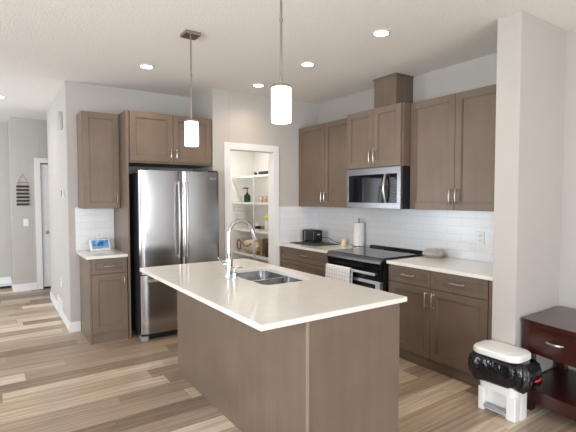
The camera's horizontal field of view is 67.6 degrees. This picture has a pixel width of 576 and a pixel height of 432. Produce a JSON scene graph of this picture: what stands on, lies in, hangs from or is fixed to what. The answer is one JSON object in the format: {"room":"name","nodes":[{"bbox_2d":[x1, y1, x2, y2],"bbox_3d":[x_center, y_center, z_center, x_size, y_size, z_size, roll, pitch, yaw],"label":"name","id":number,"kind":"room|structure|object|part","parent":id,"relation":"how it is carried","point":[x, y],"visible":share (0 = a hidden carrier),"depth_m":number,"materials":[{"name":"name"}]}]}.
{"room":"kitchen","nodes":[
{"label":"kitchen","id":0,"kind":"room"},
{"bbox_2d":[0,122,11,283],"bbox_3d":[-5.071,-0.189,7.203,4.800,2.790,0.120,-2,3,-34],"label":"wall","id":1,"kind":"structure","parent":0,"point":[5,226],"depth_m":7.31,"materials":[{"name":"grey paint"}]},
{"bbox_2d":[0,277,10,283],"bbox_3d":[-5.885,1.131,6.618,2.732,0.115,0.013,-2,3,-34],"label":"baseboard","id":2,"kind":"structure","parent":1,"relation":"attached to","point":[3,280],"depth_m":7.34,"materials":[{"name":"white paint"}]},
{"bbox_2d":[8,117,47,284],"bbox_3d":[-3.753,-0.210,7.672,2.015,2.790,0.600,-2,3,-34],"label":"wall","id":3,"kind":"structure","parent":0,"point":[27,138],"depth_m":6.96,"materials":[{"name":"grey paint"}]},
{"bbox_2d":[16,174,28,205],"bbox_3d":[-4.275,-0.423,6.926,0.176,0.511,0.017,-2,3,-34],"label":"hanging sign","id":4,"kind":"object","parent":3,"relation":"hanging from","point":[19,186],"visible":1,"depth_m":6.92,"materials":[{"name":"black wood"}]},
{"bbox_2d":[11,279,36,291],"bbox_3d":[-4.448,1.148,7.242,0.341,0.115,0.613,-2,3,-34],"label":"baseboard","id":5,"kind":"structure","parent":3,"relation":"attached to","point":[28,286],"depth_m":6.99,"materials":[{"name":"white paint"}]},
{"bbox_2d":[23,219,28,225],"bbox_3d":[-4.250,0.106,6.973,0.072,0.116,0.009,-2,3,-34],"label":"light switch","id":6,"kind":"object","parent":3,"relation":"attached to","point":[25,221],"visible":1,"depth_m":6.97,"materials":[{"name":"white plastic"}]},
{"bbox_2d":[34,158,50,288],"bbox_3d":[-3.731,0.117,7.351,1.008,2.165,0.114,-2,3,-34],"label":"door","id":7,"kind":"structure","parent":3,"relation":"in","point":[40,170],"depth_m":7.11,"materials":[{"name":"white paint"}]},
{"bbox_2d":[47,81,80,321],"bbox_3d":[-2.940,-0.123,5.602,0.120,2.790,1.955,-2,3,-34],"label":"wall","id":8,"kind":"structure","parent":0,"point":[62,144],"depth_m":4.96,"materials":[{"name":"grey paint"}]},
{"bbox_2d":[57,295,62,317],"bbox_3d":[-2.933,1.163,5.529,0.014,0.218,0.486,-2,3,-34],"label":"air vent","id":9,"kind":"object","parent":8,"relation":"in","point":[59,301],"visible":0.91,"depth_m":5.52,"materials":[{"name":"white paint"}]},
{"bbox_2d":[57,111,62,129],"bbox_3d":[-2.655,-1.104,4.998,0.045,0.200,0.125,-2,3,-34],"label":"door chime","id":10,"kind":"object","parent":8,"relation":"attached to","point":[59,114],"visible":1,"depth_m":4.95,"materials":[{"name":"white plastic"}]},
{"bbox_2d":[50,291,80,332],"bbox_3d":[-2.952,1.213,5.649,0.114,0.115,1.981,-2,3,-34],"label":"baseboard","id":11,"kind":"structure","parent":8,"relation":"attached to","point":[71,326],"depth_m":4.88,"materials":[{"name":"white paint"}]},
{"bbox_2d":[77,82,192,250],"bbox_3d":[-1.819,-0.110,5.259,1.339,2.790,0.120,-2,3,-34],"label":"wall","id":12,"kind":"structure","parent":0,"point":[91,97],"depth_m":5.10,"materials":[{"name":"grey paint"}]},
{"bbox_2d":[75,207,114,250],"bbox_3d":[-2.208,0.143,4.924,0.410,0.486,0.009,-2,3,-34],"label":"tiled wall","id":13,"kind":"structure","parent":12,"relation":"attached to","point":[88,222],"depth_m":4.90,"materials":[{"name":"white tile"}]},
{"bbox_2d":[96,232,102,238],"bbox_3d":[-2.168,0.244,4.945,0.072,0.116,0.008,-2,3,-34],"label":"wall outlet","id":14,"kind":"object","parent":13,"relation":"attached to","point":[99,235],"visible":0.69,"depth_m":4.94,"materials":[{"name":"white plastic"}]},
{"bbox_2d":[76,111,119,208],"bbox_3d":[-2.095,-0.603,4.760,0.376,1.036,0.354,-2,3,-34],"label":"upper cabinet","id":15,"kind":"object","parent":12,"relation":"attached to","point":[97,132],"visible":1,"depth_m":4.65,"materials":[{"name":"beige wood"}]},
{"bbox_2d":[128,110,211,168],"bbox_3d":[-1.444,-0.859,5.013,0.954,0.547,0.658,-2,3,-34],"label":"upper cabinet","id":16,"kind":"object","parent":12,"relation":"attached to","point":[157,140],"visible":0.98,"depth_m":4.75,"materials":[{"name":"beige wood"}]},
{"bbox_3d":[-1.475,-0.854,4.653,0.466,0.522,0.020,-2,3,-34],"label":"door","id":17,"kind":"part","parent":16,"relation":"part of","materials":[{"name":"beige wood"}]},
{"bbox_3d":[-1.093,-0.865,4.915,0.454,0.522,0.020,-2,3,-34],"label":"door","id":18,"kind":"part","parent":16,"relation":"part of","materials":[{"name":"beige wood"}]},
{"bbox_2d":[192,90,208,171],"bbox_3d":[-1.563,-0.148,6.164,0.114,2.790,2.347,-2,3,-34],"label":"wall","id":19,"kind":"structure","parent":0,"point":[200,103],"depth_m":5.30,"materials":[{"name":"grey paint"}]},
{"bbox_2d":[230,151,267,263],"bbox_3d":[-0.752,-0.158,6.376,1.463,2.790,1.777,-2,3,-34],"label":"wall","id":20,"kind":"structure","parent":0,"point":[242,163],"depth_m":7.26,"materials":[{"name":"white paint"}]},
{"bbox_2d":[232,174,267,178],"bbox_3d":[-0.309,-0.611,6.617,0.417,0.032,1.582,-2,3,-34],"label":"wire shelf","id":21,"kind":"object","parent":20,"relation":"attached to","point":[260,175],"visible":0.47,"depth_m":6.77,"materials":[{"name":"white"}]},
{"bbox_2d":[232,202,267,204],"bbox_3d":[-0.309,-0.196,6.634,0.417,0.032,1.582,-2,3,-34],"label":"wire shelf","id":22,"kind":"object","parent":20,"relation":"attached to","point":[259,203],"visible":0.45,"depth_m":6.64,"materials":[{"name":"white"}]},
{"bbox_2d":[243,187,249,201],"bbox_3d":[-0.658,-0.341,6.918,0.107,0.237,0.105,1,3,31],"label":"pump bottle","id":23,"kind":"object","parent":22,"relation":"on","point":[246,196],"visible":0.92,"depth_m":6.88,"materials":[{"name":"teal"}]},
{"bbox_2d":[233,250,267,259],"bbox_3d":[-0.308,0.619,6.668,0.417,0.032,1.582,-2,3,-34],"label":"wire shelf","id":24,"kind":"object","parent":20,"relation":"attached to","point":[242,252],"visible":0.23,"depth_m":6.83,"materials":[{"name":"white metal"}]},
{"bbox_2d":[237,239,259,252],"bbox_3d":[-0.604,0.483,6.967,0.255,0.210,0.536,-2,3,-34],"label":"tote bag","id":25,"kind":"object","parent":24,"relation":"on","point":[247,245],"visible":0.91,"depth_m":6.86,"materials":[{"name":"beige fabric"}]},
{"bbox_2d":[260,238,267,255],"bbox_3d":[-0.355,0.477,6.600,0.140,0.260,0.080,-2,3,-34],"label":"cardboard box","id":26,"kind":"object","parent":24,"relation":"on","point":[264,241],"visible":0.62,"depth_m":6.55,"materials":[{"name":"brown cardboard"}]},
{"bbox_2d":[264,243,267,256],"bbox_3d":[-0.300,0.508,6.469,0.110,0.210,0.110,-2,3,-34],"label":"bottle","id":27,"kind":"object","parent":24,"relation":"on","point":[266,248],"visible":0.49,"depth_m":6.43,"materials":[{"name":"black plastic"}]},
{"bbox_2d":[233,227,267,233],"bbox_3d":[-0.309,0.234,6.652,0.417,0.032,1.582,-2,3,-34],"label":"wire shelf","id":28,"kind":"object","parent":20,"relation":"attached to","point":[247,229],"visible":0.31,"depth_m":6.81,"materials":[{"name":"white"}]},
{"bbox_2d":[255,222,260,229],"bbox_3d":[-0.470,0.158,6.702,0.089,0.120,0.088,-2,3,-34],"label":"mug","id":29,"kind":"object","parent":28,"relation":"on","point":[257,224],"visible":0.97,"depth_m":6.66,"materials":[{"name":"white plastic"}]},
{"bbox_2d":[264,216,267,231],"bbox_3d":[-0.267,0.112,6.439,0.184,0.235,0.184,-2,3,-34],"label":"lidded jar","id":30,"kind":"object","parent":28,"relation":"on","point":[265,217],"visible":0.35,"depth_m":6.37,"materials":[{"name":"beige"}]},
{"bbox_2d":[208,88,317,265],"bbox_3d":[-0.263,-0.124,5.564,1.577,2.790,0.115,-2,3,-34],"label":"wall","id":31,"kind":"structure","parent":0,"point":[236,117],"depth_m":5.36,"materials":[{"name":"grey paint"}]},
{"bbox_2d":[224,142,278,265],"bbox_3d":[-0.472,0.192,5.425,0.778,2.170,0.137,-2,3,-34],"label":"trim","id":32,"kind":"structure","parent":31,"relation":"attached to","point":[273,151],"depth_m":5.53,"materials":[{"name":"white paint"}]},
{"bbox_2d":[279,206,317,242],"bbox_3d":[0.148,0.108,5.781,0.648,0.478,0.009,-2,3,-34],"label":"tiled wall","id":33,"kind":"structure","parent":31,"relation":"attached to","point":[292,219],"depth_m":5.74,"materials":[{"name":"white tile"}]},
{"bbox_2d":[0,0,575,121],"bbox_3d":[-0.669,-1.413,2.062,6.500,0.080,13.650,-2,3,-34],"label":"ceiling","id":34,"kind":"structure","parent":0,"point":[45,44],"depth_m":3.52,"materials":[{"name":"white paint"}]},
{"bbox_2d":[139,64,154,68],"bbox_3d":[-1.379,-1.458,4.195,0.150,0.008,0.150,-2,3,-34],"label":"recessed light","id":35,"kind":"object","parent":34,"relation":"in","point":[146,66],"visible":1,"depth_m":4.18,"materials":[{"name":"white"}]},
{"bbox_2d":[180,29,200,146],"bbox_3d":[-0.760,-0.990,3.377,0.124,0.874,0.124,-2,3,-34],"label":"pendant lamp","id":36,"kind":"object","parent":34,"relation":"hanging from","point":[191,125],"visible":1,"depth_m":3.35,"materials":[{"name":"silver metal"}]},
{"bbox_3d":[-0.760,-1.080,3.373,0.018,0.645,0.018,-2,3,-34],"label":"rod","id":37,"kind":"part","parent":36,"relation":"part of","materials":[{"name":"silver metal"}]},
{"bbox_3d":[-0.760,-0.646,3.391,0.108,0.186,0.108,-2,3,-34],"label":"lamp shade","id":38,"kind":"part","parent":36,"relation":"part of","materials":[{"name":"white glass"}]},
{"bbox_2d":[252,83,264,86],"bbox_3d":[-0.337,-1.488,4.898,0.150,0.008,0.150,-2,3,-34],"label":"recessed light","id":39,"kind":"object","parent":34,"relation":"in","point":[255,84],"visible":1,"depth_m":4.89,"materials":[{"name":"white paint"}]},
{"bbox_2d":[271,0,290,123],"bbox_3d":[-0.037,-0.947,2.329,0.124,0.874,0.124,-2,3,-34],"label":"pendant lamp","id":40,"kind":"object","parent":34,"relation":"hanging from","point":[280,92],"visible":1,"depth_m":2.30,"materials":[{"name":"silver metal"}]},
{"bbox_3d":[-0.037,-0.603,2.343,0.108,0.186,0.108,-2,3,-34],"label":"lamp shade","id":41,"kind":"part","parent":40,"relation":"part of","materials":[{"name":"white glass"}]},
{"bbox_3d":[-0.037,-1.037,2.325,0.018,0.645,0.018,-2,3,-34],"label":"rod","id":42,"kind":"part","parent":40,"relation":"part of","materials":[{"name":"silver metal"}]},
{"bbox_2d":[300,62,314,66],"bbox_3d":[0.190,-1.457,4.132,0.150,0.008,0.150,-2,3,-34],"label":"recessed light","id":43,"kind":"object","parent":34,"relation":"in","point":[305,64],"visible":1,"depth_m":4.13,"materials":[{"name":"white"}]},
{"bbox_2d":[372,29,390,36],"bbox_3d":[0.728,-1.424,3.350,0.150,0.008,0.150,-2,3,-34],"label":"recessed light","id":44,"kind":"object","parent":34,"relation":"in","point":[380,32],"visible":1,"depth_m":3.33,"materials":[{"name":"white"}]},
{"bbox_2d":[0,287,575,431],"bbox_3d":[-0.666,1.444,2.182,6.500,0.060,13.650,-2,3,-34],"label":"floor","id":45,"kind":"structure","parent":0,"point":[52,379],"depth_m":3.33,"materials":[{"name":"wood"}]},
{"bbox_2d":[80,256,127,344],"bbox_3d":[-2.018,0.868,4.711,0.375,0.882,0.622,-2,3,-34],"label":"base cabinet","id":46,"kind":"object","parent":45,"relation":"on","point":[103,282],"visible":0.98,"depth_m":4.50,"materials":[{"name":"beige wood"}]},
{"bbox_2d":[77,249,127,259],"bbox_3d":[-2.031,0.411,4.683,0.406,0.031,0.605,-2,3,-34],"label":"countertop","id":47,"kind":"structure","parent":46,"relation":"on","point":[113,253],"depth_m":4.52,"materials":[{"name":"white stone"}]},
{"bbox_2d":[88,238,110,251],"bbox_3d":[-2.116,0.326,4.835,0.224,0.130,0.091,-2,3,-42],"label":"smart display","id":48,"kind":"object","parent":47,"relation":"on","point":[95,244],"visible":1,"depth_m":4.82,"materials":[{"name":"white plastic"}]},
{"bbox_3d":[-1.863,0.519,4.486,0.351,0.154,0.020,-2,3,-34],"label":"drawer","id":49,"kind":"part","parent":46,"relation":"part of","materials":[{"name":"beige wood"}]},
{"bbox_3d":[-1.863,0.906,4.503,0.351,0.608,0.020,-2,3,-34],"label":"door","id":50,"kind":"part","parent":46,"relation":"part of","materials":[{"name":"beige wood"}]},
{"bbox_2d":[114,110,131,338],"bbox_3d":[-1.857,0.091,4.795,0.020,2.427,0.614,-2,3,-34],"label":"panel","id":51,"kind":"object","parent":45,"relation":"on","point":[121,215],"visible":0.56,"depth_m":4.61,"materials":[{"name":"beige wood"}]},
{"bbox_2d":[129,168,219,341],"bbox_3d":[-1.341,0.389,4.976,0.901,1.815,0.814,-2,3,-34],"label":"refrigerator","id":52,"kind":"object","parent":45,"relation":"on","point":[174,215],"visible":0.8,"depth_m":4.62,"materials":[{"name":"grey metal"}]},
{"bbox_3d":[-1.168,0.923,4.747,0.901,0.618,0.078,-2,3,-34],"label":"freezer drawer","id":53,"kind":"part","parent":52,"relation":"part of","materials":[{"name":"silver metal"}]},
{"bbox_3d":[-1.357,0.064,4.581,0.444,1.089,0.078,-2,3,-34],"label":"door","id":54,"kind":"part","parent":52,"relation":"part of","materials":[{"name":"silver metal"}]},
{"bbox_3d":[-1.171,0.041,4.626,0.023,0.822,0.070,-2,3,-34],"label":"handle","id":55,"kind":"part","parent":52,"relation":"part of","materials":[{"name":"silver metal"}]},
{"bbox_3d":[-1.096,0.039,4.677,0.023,0.822,0.070,-2,3,-34],"label":"handle","id":56,"kind":"part","parent":52,"relation":"part of","materials":[{"name":"silver metal"}]},
{"bbox_3d":[-0.983,0.052,4.838,0.452,1.089,0.078,-2,3,-34],"label":"door","id":57,"kind":"part","parent":52,"relation":"part of","materials":[{"name":"silver metal"}]},
{"bbox_2d":[253,174,254,259],"bbox_3d":[-0.521,0.294,6.576,0.019,1.870,0.020,-2,3,-34],"label":"pole","id":58,"kind":"object","parent":45,"relation":"on","point":[253,174],"visible":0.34,"depth_m":6.56,"materials":[{"name":"white metal"}]},
{"bbox_2d":[177,276,399,431],"bbox_3d":[-0.140,0.932,3.135,0.700,0.882,1.841,-2,3,-34],"label":"base cabinet","id":59,"kind":"object","parent":45,"relation":"on","point":[340,373],"visible":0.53,"depth_m":2.46,"materials":[{"name":"beige wood"}]},
{"bbox_3d":[-0.423,0.940,2.946,0.020,0.882,1.834,-2,3,-34],"label":"panel","id":60,"kind":"part","parent":59,"relation":"part of","materials":[{"name":"beige wood"}]},
{"bbox_2d":[140,258,406,330],"bbox_3d":[-0.271,0.475,3.104,1.018,0.030,1.996,-2,3,-34],"label":"countertop","id":61,"kind":"structure","parent":59,"relation":"on","point":[261,307],"depth_m":2.63,"materials":[{"name":"white stone"}]},
{"bbox_2d":[231,266,242,279],"bbox_3d":[-0.368,0.414,3.122,0.089,0.092,0.048,-2,3,-34],"label":"soap dispenser","id":62,"kind":"object","parent":61,"relation":"on","point":[234,274],"visible":1,"depth_m":3.10,"materials":[{"name":"silver metal"}]},
{"bbox_2d":[217,219,257,277],"bbox_3d":[-0.375,0.239,3.243,0.333,0.431,0.064,-2,3,-34],"label":"faucet","id":63,"kind":"object","parent":61,"relation":"on","point":[229,261],"visible":0.93,"depth_m":3.19,"materials":[{"name":"silver metal"}]},
{"bbox_3d":[-0.359,0.170,3.252,0.222,0.295,0.027,-2,3,-34],"label":"spout","id":64,"kind":"part","parent":63,"relation":"part of","materials":[{"name":"silver metal"}]},
{"bbox_2d":[237,271,302,284],"bbox_3d":[-0.177,0.572,3.296,0.428,0.176,0.708,-2,3,-34],"label":"sink","id":65,"kind":"object","parent":61,"relation":"in","point":[261,277],"visible":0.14,"depth_m":3.55,"materials":[{"name":"silver metal"}]},
{"bbox_3d":[-0.275,0.566,3.439,0.428,0.176,0.362,-2,3,-34],"label":"bowl","id":66,"kind":"part","parent":65,"relation":"part of","materials":[{"name":"silver metal"}]},
{"bbox_3d":[-0.073,0.578,3.145,0.428,0.176,0.342,-2,3,-34],"label":"bowl","id":67,"kind":"part","parent":65,"relation":"part of","materials":[{"name":"silver metal"}]},
{"bbox_3d":[0.099,0.972,2.188,0.020,0.882,0.006,-2,3,-34],"label":"corner trim","id":68,"kind":"part","parent":59,"relation":"part of","materials":[{"name":"brown wood"}]},
{"bbox_3d":[0.382,0.963,2.396,0.676,0.882,0.017,-2,3,-34],"label":"panel","id":69,"kind":"part","parent":59,"relation":"part of","materials":[{"name":"beige wood"}]},
{"bbox_2d":[280,246,327,276],"bbox_3d":[0.439,0.837,5.381,0.673,0.882,1.044,-2,3,-34],"label":"base cabinet","id":70,"kind":"object","parent":45,"relation":"on","point":[311,262],"visible":0.19,"depth_m":5.21,"materials":[{"name":"beige wood"}]},
{"bbox_3d":[0.203,0.718,5.214,0.020,0.296,1.038,-2,3,-34],"label":"drawer","id":71,"kind":"part","parent":70,"relation":"part of","materials":[{"name":"beige wood"}]},
{"bbox_3d":[0.202,0.487,5.204,0.020,0.154,1.038,-2,3,-34],"label":"drawer","id":72,"kind":"part","parent":70,"relation":"part of","materials":[{"name":"beige wood"}]},
{"bbox_2d":[279,241,354,253],"bbox_3d":[0.441,0.380,5.359,0.654,0.031,1.036,-2,3,-34],"label":"countertop","id":73,"kind":"structure","parent":70,"relation":"on","point":[322,249],"depth_m":5.22,"materials":[{"name":"white stone"}]},
{"bbox_2d":[290,241,338,245],"bbox_3d":[0.335,0.354,5.546,0.390,0.006,0.530,-2,3,-34],"label":"mat","id":74,"kind":"object","parent":73,"relation":"on","point":[302,242],"visible":0.8,"depth_m":5.50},
{"bbox_2d":[302,229,340,243],"bbox_3d":[0.439,0.268,5.580,0.580,0.172,0.212,2,3,40],"label":"toaster","id":75,"kind":"object","parent":74,"relation":"on","point":[308,235],"visible":0.99,"depth_m":5.59,"materials":[{"name":"black plastic"}]},
{"bbox_2d":[341,239,345,244],"bbox_3d":[0.699,0.328,5.394,0.062,0.070,0.062,-2,3,-34],"label":"candle jar","id":76,"kind":"object","parent":73,"relation":"on","point":[343,241],"visible":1,"depth_m":5.37,"materials":[{"name":"beige wax"}]},
{"bbox_2d":[352,218,365,247],"bbox_3d":[0.852,0.198,5.166,0.164,0.348,0.164,-2,3,-34],"label":"paper towel holder","id":77,"kind":"object","parent":73,"relation":"on","point":[358,218],"visible":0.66,"depth_m":5.13,"materials":[{"name":"silver metal"}]},
{"bbox_2d":[354,222,363,245],"bbox_3d":[0.852,0.217,5.167,0.126,0.276,0.126,-2,3,-34],"label":"paper towel roll","id":78,"kind":"object","parent":77,"relation":"on","point":[358,227],"visible":1,"depth_m":5.11,"materials":[{"name":"white paper"}]},
{"bbox_2d":[327,245,422,291],"bbox_3d":[0.920,0.826,4.594,0.748,0.930,0.792,-2,3,-34],"label":"range","id":79,"kind":"object","parent":45,"relation":"on","point":[370,269],"visible":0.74,"depth_m":4.33,"materials":[{"name":"black metal"}]},
{"bbox_2d":[325,263,352,282],"bbox_3d":[0.524,0.666,4.506,0.057,0.296,0.389,-2,3,-34],"label":"dish towel","id":80,"kind":"object","parent":79,"relation":"hanging from","point":[341,273],"visible":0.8,"depth_m":4.47,"materials":[{"name":"white fabric"}]},
{"bbox_3d":[0.676,0.460,4.411,0.058,0.118,0.784,-2,3,-34],"label":"control panel","id":81,"kind":"part","parent":79,"relation":"part of","materials":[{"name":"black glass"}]},
{"bbox_3d":[0.636,0.545,4.387,0.059,0.029,0.724,-2,3,-34],"label":"handle","id":82,"kind":"part","parent":79,"relation":"part of","materials":[{"name":"silver metal"}]},
{"bbox_3d":[0.673,0.861,4.425,0.038,0.485,0.776,-2,3,-34],"label":"oven door","id":83,"kind":"part","parent":79,"relation":"part of","materials":[{"name":"silver metal"}]},
{"bbox_2d":[329,247,421,258],"bbox_3d":[0.950,0.385,4.596,0.675,0.006,0.792,-2,3,-34],"label":"cooktop","id":84,"kind":"object","parent":79,"relation":"in","point":[361,252],"depth_m":4.53,"materials":[{"name":"black glass"}]},
{"bbox_3d":[1.204,0.363,4.770,0.056,0.021,0.784,-2,3,-34],"label":"rail","id":85,"kind":"part","parent":79,"relation":"part of","materials":[{"name":"black plastic"}]},
{"bbox_2d":[388,264,492,387],"bbox_3d":[1.501,0.901,3.837,0.673,0.882,1.064,-2,3,-34],"label":"base cabinet","id":86,"kind":"object","parent":45,"relation":"on","point":[443,315],"visible":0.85,"depth_m":3.63,"materials":[{"name":"beige wood"}]},
{"bbox_3d":[1.099,0.926,3.917,0.020,0.610,0.472,-2,3,-34],"label":"door","id":87,"kind":"part","parent":86,"relation":"part of","materials":[{"name":"beige wood"}]},
{"bbox_3d":[1.098,0.540,3.901,0.020,0.152,0.472,-2,3,-34],"label":"drawer","id":88,"kind":"part","parent":86,"relation":"part of","materials":[{"name":"beige wood"}]},
{"bbox_3d":[1.189,0.732,3.726,0.040,0.148,0.018,-2,3,-34],"label":"handle","id":89,"kind":"part","parent":86,"relation":"part of","materials":[{"name":"silver metal"}]},
{"bbox_3d":[1.228,0.734,3.668,0.040,0.148,0.018,-2,3,-34],"label":"handle","id":90,"kind":"part","parent":86,"relation":"part of","materials":[{"name":"silver metal"}]},
{"bbox_2d":[386,256,492,280],"bbox_3d":[1.501,0.444,3.818,0.654,0.031,1.064,-2,3,-34],"label":"countertop","id":91,"kind":"structure","parent":86,"relation":"on","point":[461,267],"depth_m":3.75,"materials":[{"name":"white stone"}]},
{"bbox_2d":[422,248,444,257],"bbox_3d":[1.444,0.365,4.275,0.197,0.088,0.240,-2,3,-34],"label":"plastic container","id":92,"kind":"object","parent":91,"relation":"on","point":[428,252],"visible":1,"depth_m":4.20,"materials":[{"name":"white"}]},
{"bbox_3d":[1.381,0.943,3.506,0.020,0.610,0.522,-2,3,-34],"label":"door","id":93,"kind":"part","parent":86,"relation":"part of","materials":[{"name":"beige wood"}]},
{"bbox_3d":[1.381,0.557,3.490,0.020,0.152,0.522,-2,3,-34],"label":"drawer","id":94,"kind":"part","parent":86,"relation":"part of","materials":[{"name":"beige wood"}]},
{"bbox_2d":[473,340,530,422],"bbox_3d":[1.491,1.144,3.009,0.242,0.466,0.340,-2,3,-34],"label":"pedal bin","id":95,"kind":"object","parent":45,"relation":"on","point":[512,404],"visible":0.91,"depth_m":2.94,"materials":[{"name":"white plastic"}]},
{"bbox_3d":[1.490,0.938,3.001,0.242,0.054,0.340,-2,3,-34],"label":"lid","id":96,"kind":"part","parent":95,"relation":"part of","materials":[{"name":"white plastic"}]},
{"bbox_2d":[468,351,541,393],"bbox_3d":[1.517,1.066,3.002,0.304,0.187,0.468,-2,3,-34],"label":"bag","id":97,"kind":"object","parent":95,"relation":"in","point":[520,378],"visible":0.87,"depth_m":2.87,"materials":[{"name":"black plastic"}]},
{"bbox_2d":[522,306,575,420],"bbox_3d":[2.169,1.061,2.763,0.686,0.652,1.082,-2,3,-34],"label":"console table","id":98,"kind":"object","parent":45,"relation":"on","point":[550,334],"visible":0.93,"depth_m":2.94,"materials":[{"name":"brown wood"}]},
{"bbox_3d":[1.725,1.165,3.067,0.058,0.420,0.058,-2,3,-34],"label":"leg","id":99,"kind":"part","parent":98,"relation":"part of","materials":[{"name":"brown wood"}]},
{"bbox_2d":[530,368,575,409],"bbox_3d":[2.183,1.225,2.779,0.645,0.022,1.070,-2,3,-34],"label":"shelf","id":100,"kind":"object","parent":98,"relation":"attached to","point":[557,387],"depth_m":3.00,"materials":[{"name":"brown wood"}]},
{"bbox_3d":[1.771,0.857,2.847,0.019,0.152,0.330,-1,3,-26],"label":"drawer","id":101,"kind":"part","parent":98,"relation":"part of","materials":[{"name":"brown wood"}]},
{"bbox_3d":[1.750,0.850,2.834,0.038,0.019,0.126,-1,3,-26],"label":"handle","id":102,"kind":"part","parent":98,"relation":"part of","materials":[{"name":"silver metal"}]},
{"bbox_3d":[2.136,1.153,3.349,0.058,0.420,0.058,-2,3,-34],"label":"leg","id":103,"kind":"part","parent":98,"relation":"part of","materials":[{"name":"brown wood"}]},
{"bbox_2d":[318,29,575,370],"bbox_3d":[2.547,-0.017,2.947,0.152,2.790,11.170,-2,3,-34],"label":"wall","id":104,"kind":"structure","parent":0,"point":[567,282],"depth_m":3.40,"materials":[{"name":"grey paint"}]},
{"bbox_2d":[299,118,347,207],"bbox_3d":[0.568,-0.632,5.391,0.378,1.036,1.074,-2,3,-34],"label":"upper cabinet","id":105,"kind":"object","parent":104,"relation":"attached to","point":[323,169],"visible":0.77,"depth_m":5.31,"materials":[{"name":"beige wood"}]},
{"bbox_3d":[0.303,-0.638,5.530,0.020,1.030,0.539,-2,3,-34],"label":"door","id":106,"kind":"part","parent":105,"relation":"part of","materials":[{"name":"beige wood"}]},
{"bbox_3d":[0.606,-0.620,5.089,0.020,1.030,0.526,-2,3,-34],"label":"door","id":107,"kind":"part","parent":105,"relation":"part of","materials":[{"name":"beige wood"}]},
{"bbox_2d":[347,166,409,208],"bbox_3d":[1.036,-0.294,4.595,0.505,0.424,0.770,-2,3,-34],"label":"microwave","id":108,"kind":"object","parent":104,"relation":"attached to","point":[381,187],"visible":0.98,"depth_m":4.39,"materials":[{"name":"silver metal"}]},
{"bbox_3d":[0.966,-0.280,4.304,0.060,0.297,0.024,-2,3,-34],"label":"handle","id":109,"kind":"part","parent":108,"relation":"part of","materials":[{"name":"silver metal"}]},
{"bbox_2d":[347,102,410,169],"bbox_3d":[1.048,-0.812,4.582,0.492,0.610,0.785,-2,3,-34],"label":"upper cabinet","id":110,"kind":"object","parent":104,"relation":"attached to","point":[381,136],"visible":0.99,"depth_m":4.39,"materials":[{"name":"beige wood"}]},
{"bbox_3d":[0.778,-0.815,4.629,0.020,0.602,0.396,-2,3,-34],"label":"door","id":111,"kind":"part","parent":110,"relation":"part of","materials":[{"name":"beige wood"}]},
{"bbox_3d":[0.995,-0.802,4.313,0.020,0.602,0.366,-2,3,-34],"label":"door","id":112,"kind":"part","parent":110,"relation":"part of","materials":[{"name":"beige wood"}]},
{"bbox_2d":[373,72,413,108],"bbox_3d":[1.131,-1.302,4.631,0.275,0.362,0.330,-2,3,-34],"label":"duct cover","id":113,"kind":"object","parent":110,"relation":"on","point":[394,88],"visible":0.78,"depth_m":4.52,"materials":[{"name":"beige wood"}]},
{"bbox_2d":[318,207,493,262],"bbox_3d":[1.246,0.136,4.763,0.009,0.506,2.933,-2,3,-34],"label":"tiled wall","id":114,"kind":"structure","parent":104,"relation":"attached to","point":[454,232],"depth_m":4.57,"materials":[{"name":"white tile"}]},
{"bbox_2d":[477,232,484,244],"bbox_3d":[1.780,0.206,3.973,0.008,0.116,0.072,-2,3,-34],"label":"wall outlet","id":115,"kind":"object","parent":114,"relation":"attached to","point":[480,235],"visible":1,"depth_m":3.97,"materials":[{"name":"white plastic"}]},
{"bbox_2d":[410,84,495,210],"bbox_3d":[1.621,-0.569,3.859,0.378,1.036,1.066,-2,3,-34],"label":"upper cabinet","id":116,"kind":"object","parent":104,"relation":"attached to","point":[452,142],"visible":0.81,"depth_m":3.80,"materials":[{"name":"beige wood"}]},
{"bbox_3d":[1.345,-0.575,4.015,0.020,1.030,0.490,-2,3,-34],"label":"door","id":117,"kind":"part","parent":116,"relation":"part of","materials":[{"name":"beige wood"}]},
{"bbox_3d":[1.443,-0.174,3.837,0.040,0.153,0.018,-2,3,-34],"label":"handle","id":118,"kind":"part","parent":116,"relation":"part of","materials":[{"name":"silver metal"}]},
{"bbox_3d":[1.478,-0.172,3.786,0.040,0.153,0.018,-2,3,-34],"label":"handle","id":119,"kind":"part","parent":116,"relation":"part of","materials":[{"name":"silver metal"}]},
{"bbox_3d":[1.646,-0.557,3.577,0.020,1.030,0.567,-2,3,-34],"label":"door","id":120,"kind":"part","parent":116,"relation":"part of","materials":[{"name":"beige wood"}]},
{"bbox_2d":[492,11,565,373],"bbox_3d":[1.894,-0.032,3.315,0.811,2.790,0.174,-2,3,-34],"label":"wall partition","id":121,"kind":"structure","parent":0,"point":[530,82],"depth_m":3.11,"materials":[{"name":"grey paint"}]}
]}

